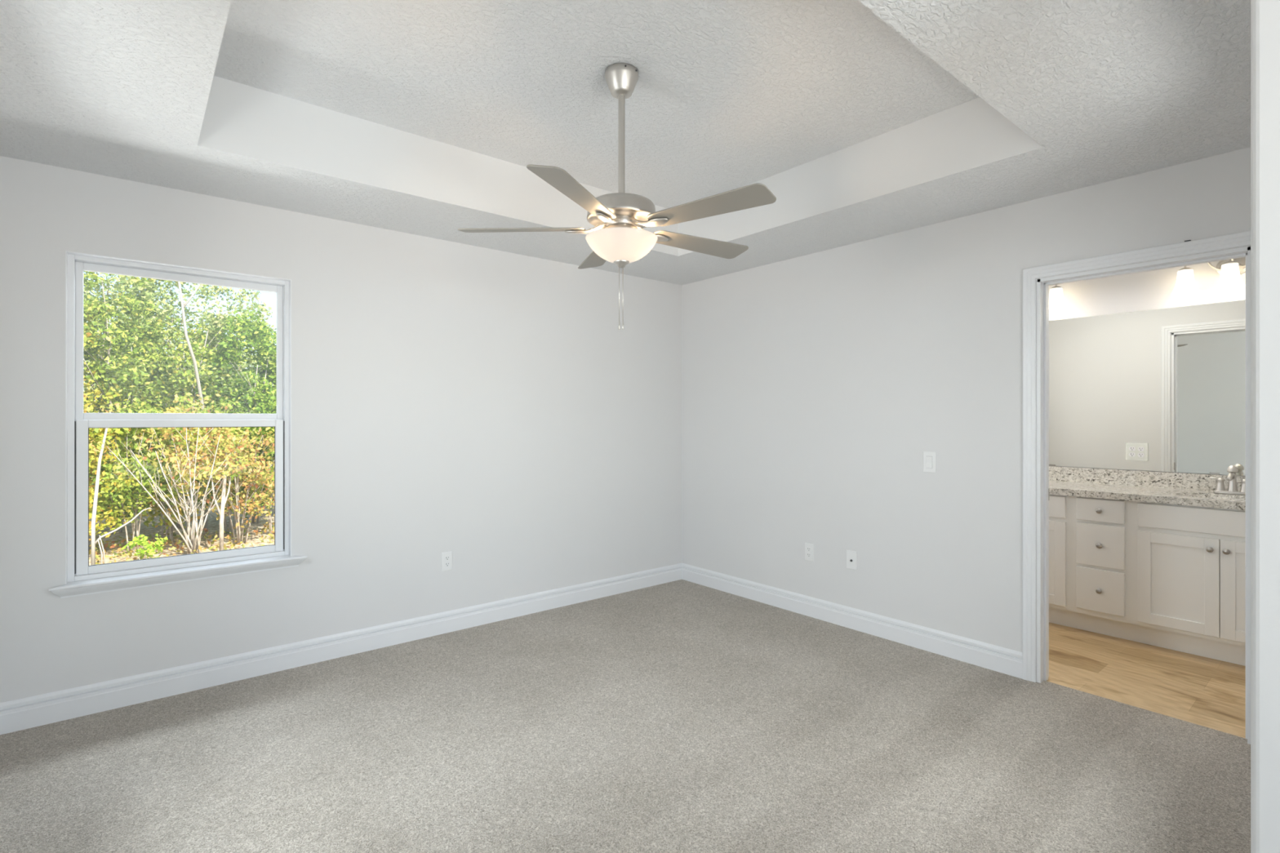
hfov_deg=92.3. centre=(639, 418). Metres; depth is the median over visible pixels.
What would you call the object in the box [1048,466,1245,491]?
backsplash
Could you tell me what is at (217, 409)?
shrub
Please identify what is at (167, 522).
shrub
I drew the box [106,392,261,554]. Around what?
shrub
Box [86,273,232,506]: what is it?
tree
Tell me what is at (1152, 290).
wall
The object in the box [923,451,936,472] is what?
light switch
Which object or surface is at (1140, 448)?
receptacle
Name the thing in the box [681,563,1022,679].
baseboard
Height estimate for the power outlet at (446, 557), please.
0.116 m
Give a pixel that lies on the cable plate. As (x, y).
(851, 556)
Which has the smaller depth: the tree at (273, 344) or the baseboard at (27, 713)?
the baseboard at (27, 713)
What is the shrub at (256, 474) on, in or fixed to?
on the ground
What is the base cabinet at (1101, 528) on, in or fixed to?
on the floor
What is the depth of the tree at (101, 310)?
8.46 m
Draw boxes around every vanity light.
[1048,284,1067,310]
[1171,257,1245,295]
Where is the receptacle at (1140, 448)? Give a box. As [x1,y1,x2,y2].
[1137,446,1144,451]
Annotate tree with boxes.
[83,271,180,507]
[83,271,188,532]
[83,284,190,486]
[83,313,134,481]
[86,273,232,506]
[115,318,242,528]
[168,285,275,490]
[171,309,275,456]
[177,281,208,529]
[194,308,275,523]
[256,328,275,491]
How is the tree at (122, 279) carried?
on the ground
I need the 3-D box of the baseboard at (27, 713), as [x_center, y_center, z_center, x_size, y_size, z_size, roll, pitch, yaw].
[-1.177,1.265,3.841,3.970,0.130,0.016,0,0,-40]
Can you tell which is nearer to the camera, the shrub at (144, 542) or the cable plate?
the cable plate
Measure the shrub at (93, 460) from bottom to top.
1.873 m
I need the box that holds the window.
[48,250,307,598]
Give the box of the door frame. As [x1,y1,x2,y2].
[1022,231,1250,744]
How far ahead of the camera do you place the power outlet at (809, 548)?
4.14 m
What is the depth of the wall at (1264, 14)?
1.06 m
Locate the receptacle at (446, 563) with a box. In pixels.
[444,561,449,567]
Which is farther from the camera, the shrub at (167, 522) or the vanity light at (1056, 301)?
the shrub at (167, 522)
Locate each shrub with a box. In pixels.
[83,397,139,540]
[88,396,191,553]
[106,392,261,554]
[117,403,227,542]
[121,533,172,559]
[183,400,274,533]
[198,426,274,544]
[221,388,275,533]
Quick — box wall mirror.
[1048,299,1245,475]
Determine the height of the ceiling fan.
1.054 m
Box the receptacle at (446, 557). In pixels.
[444,555,449,560]
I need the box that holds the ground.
[88,453,274,565]
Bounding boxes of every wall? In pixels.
[0,155,682,702]
[682,146,1250,681]
[1048,260,1245,475]
[1250,0,1279,852]
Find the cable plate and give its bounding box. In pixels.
[846,550,857,570]
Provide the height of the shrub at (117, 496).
1.868 m
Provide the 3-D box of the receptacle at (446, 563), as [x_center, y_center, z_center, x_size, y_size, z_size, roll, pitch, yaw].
[-1.199,0.907,3.824,0.034,0.028,0.005,0,0,-40]
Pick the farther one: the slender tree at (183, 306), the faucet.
the slender tree at (183, 306)
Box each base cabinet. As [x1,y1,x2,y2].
[1048,493,1074,627]
[1071,496,1133,640]
[1131,501,1245,666]
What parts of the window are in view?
sill, sash, sash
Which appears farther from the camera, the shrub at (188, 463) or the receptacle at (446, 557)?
the shrub at (188, 463)
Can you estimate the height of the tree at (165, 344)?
4.436 m
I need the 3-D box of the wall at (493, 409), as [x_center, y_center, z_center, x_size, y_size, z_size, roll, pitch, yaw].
[-1.226,-0.062,3.901,4.250,2.904,0.140,0,0,-40]
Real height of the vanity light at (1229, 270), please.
0.235 m
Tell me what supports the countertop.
on the base cabinet at (1188, 562)
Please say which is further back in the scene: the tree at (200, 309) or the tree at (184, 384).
the tree at (200, 309)
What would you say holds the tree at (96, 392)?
on the ground
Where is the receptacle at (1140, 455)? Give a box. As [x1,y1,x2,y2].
[1137,453,1144,457]
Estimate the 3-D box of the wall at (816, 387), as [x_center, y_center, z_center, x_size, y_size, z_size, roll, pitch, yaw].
[1.563,0.090,3.732,0.120,2.600,3.670,0,0,-40]
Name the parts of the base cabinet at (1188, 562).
cabinet door, knob, knob, cabinet door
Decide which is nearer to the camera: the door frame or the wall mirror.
the door frame
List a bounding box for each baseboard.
[0,563,682,734]
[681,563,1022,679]
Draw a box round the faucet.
[1208,465,1245,495]
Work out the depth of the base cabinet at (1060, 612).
3.92 m
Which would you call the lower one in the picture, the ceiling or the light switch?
the light switch
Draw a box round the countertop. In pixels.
[1048,466,1245,510]
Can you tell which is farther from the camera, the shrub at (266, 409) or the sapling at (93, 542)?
the shrub at (266, 409)
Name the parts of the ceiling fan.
blade, blade, blade arm, blade, blade arm, pull chain, lamp shade, pull chain, blade arm, blade arm, blade, blade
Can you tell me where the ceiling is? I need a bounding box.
[0,0,1250,284]
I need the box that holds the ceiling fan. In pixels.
[457,62,776,329]
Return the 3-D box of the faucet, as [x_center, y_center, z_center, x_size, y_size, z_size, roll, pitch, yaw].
[3.483,0.359,3.604,0.156,0.169,0.157,0,0,9]
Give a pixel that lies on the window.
(81, 578)
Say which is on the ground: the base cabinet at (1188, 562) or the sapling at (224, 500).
the sapling at (224, 500)
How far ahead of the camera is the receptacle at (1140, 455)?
4.03 m
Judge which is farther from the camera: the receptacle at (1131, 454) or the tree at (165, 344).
the tree at (165, 344)
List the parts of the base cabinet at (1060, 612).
cabinet door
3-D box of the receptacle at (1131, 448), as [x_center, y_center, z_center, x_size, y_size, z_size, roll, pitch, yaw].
[3.260,0.200,4.069,0.005,0.028,0.034,0,0,-40]
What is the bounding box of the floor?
[0,579,1250,852]
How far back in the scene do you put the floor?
2.46 m
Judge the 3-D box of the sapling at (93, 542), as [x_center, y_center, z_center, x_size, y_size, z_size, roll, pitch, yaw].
[-5.451,0.722,6.434,0.448,1.777,0.264,0,0,-18]
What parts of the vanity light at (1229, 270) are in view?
lamp shade, arm, lamp shade, plate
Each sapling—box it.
[89,403,150,564]
[199,426,241,551]
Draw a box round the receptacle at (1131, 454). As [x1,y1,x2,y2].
[1128,452,1135,457]
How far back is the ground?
8.46 m
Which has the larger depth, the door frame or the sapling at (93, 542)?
the sapling at (93, 542)
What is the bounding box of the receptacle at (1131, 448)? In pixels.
[1128,446,1135,451]
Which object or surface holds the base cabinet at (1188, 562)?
on the floor
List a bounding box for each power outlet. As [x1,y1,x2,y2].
[441,551,452,571]
[804,542,813,561]
[1125,443,1147,461]
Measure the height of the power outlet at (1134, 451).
0.116 m
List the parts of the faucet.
handle, plate, spout, handle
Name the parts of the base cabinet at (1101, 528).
knob, knob, knob, drawer, drawer, drawer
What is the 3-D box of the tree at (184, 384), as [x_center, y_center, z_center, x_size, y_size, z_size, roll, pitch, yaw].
[-6.675,0.071,8.925,1.526,3.083,1.369,0,0,-40]
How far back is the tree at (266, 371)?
9.07 m

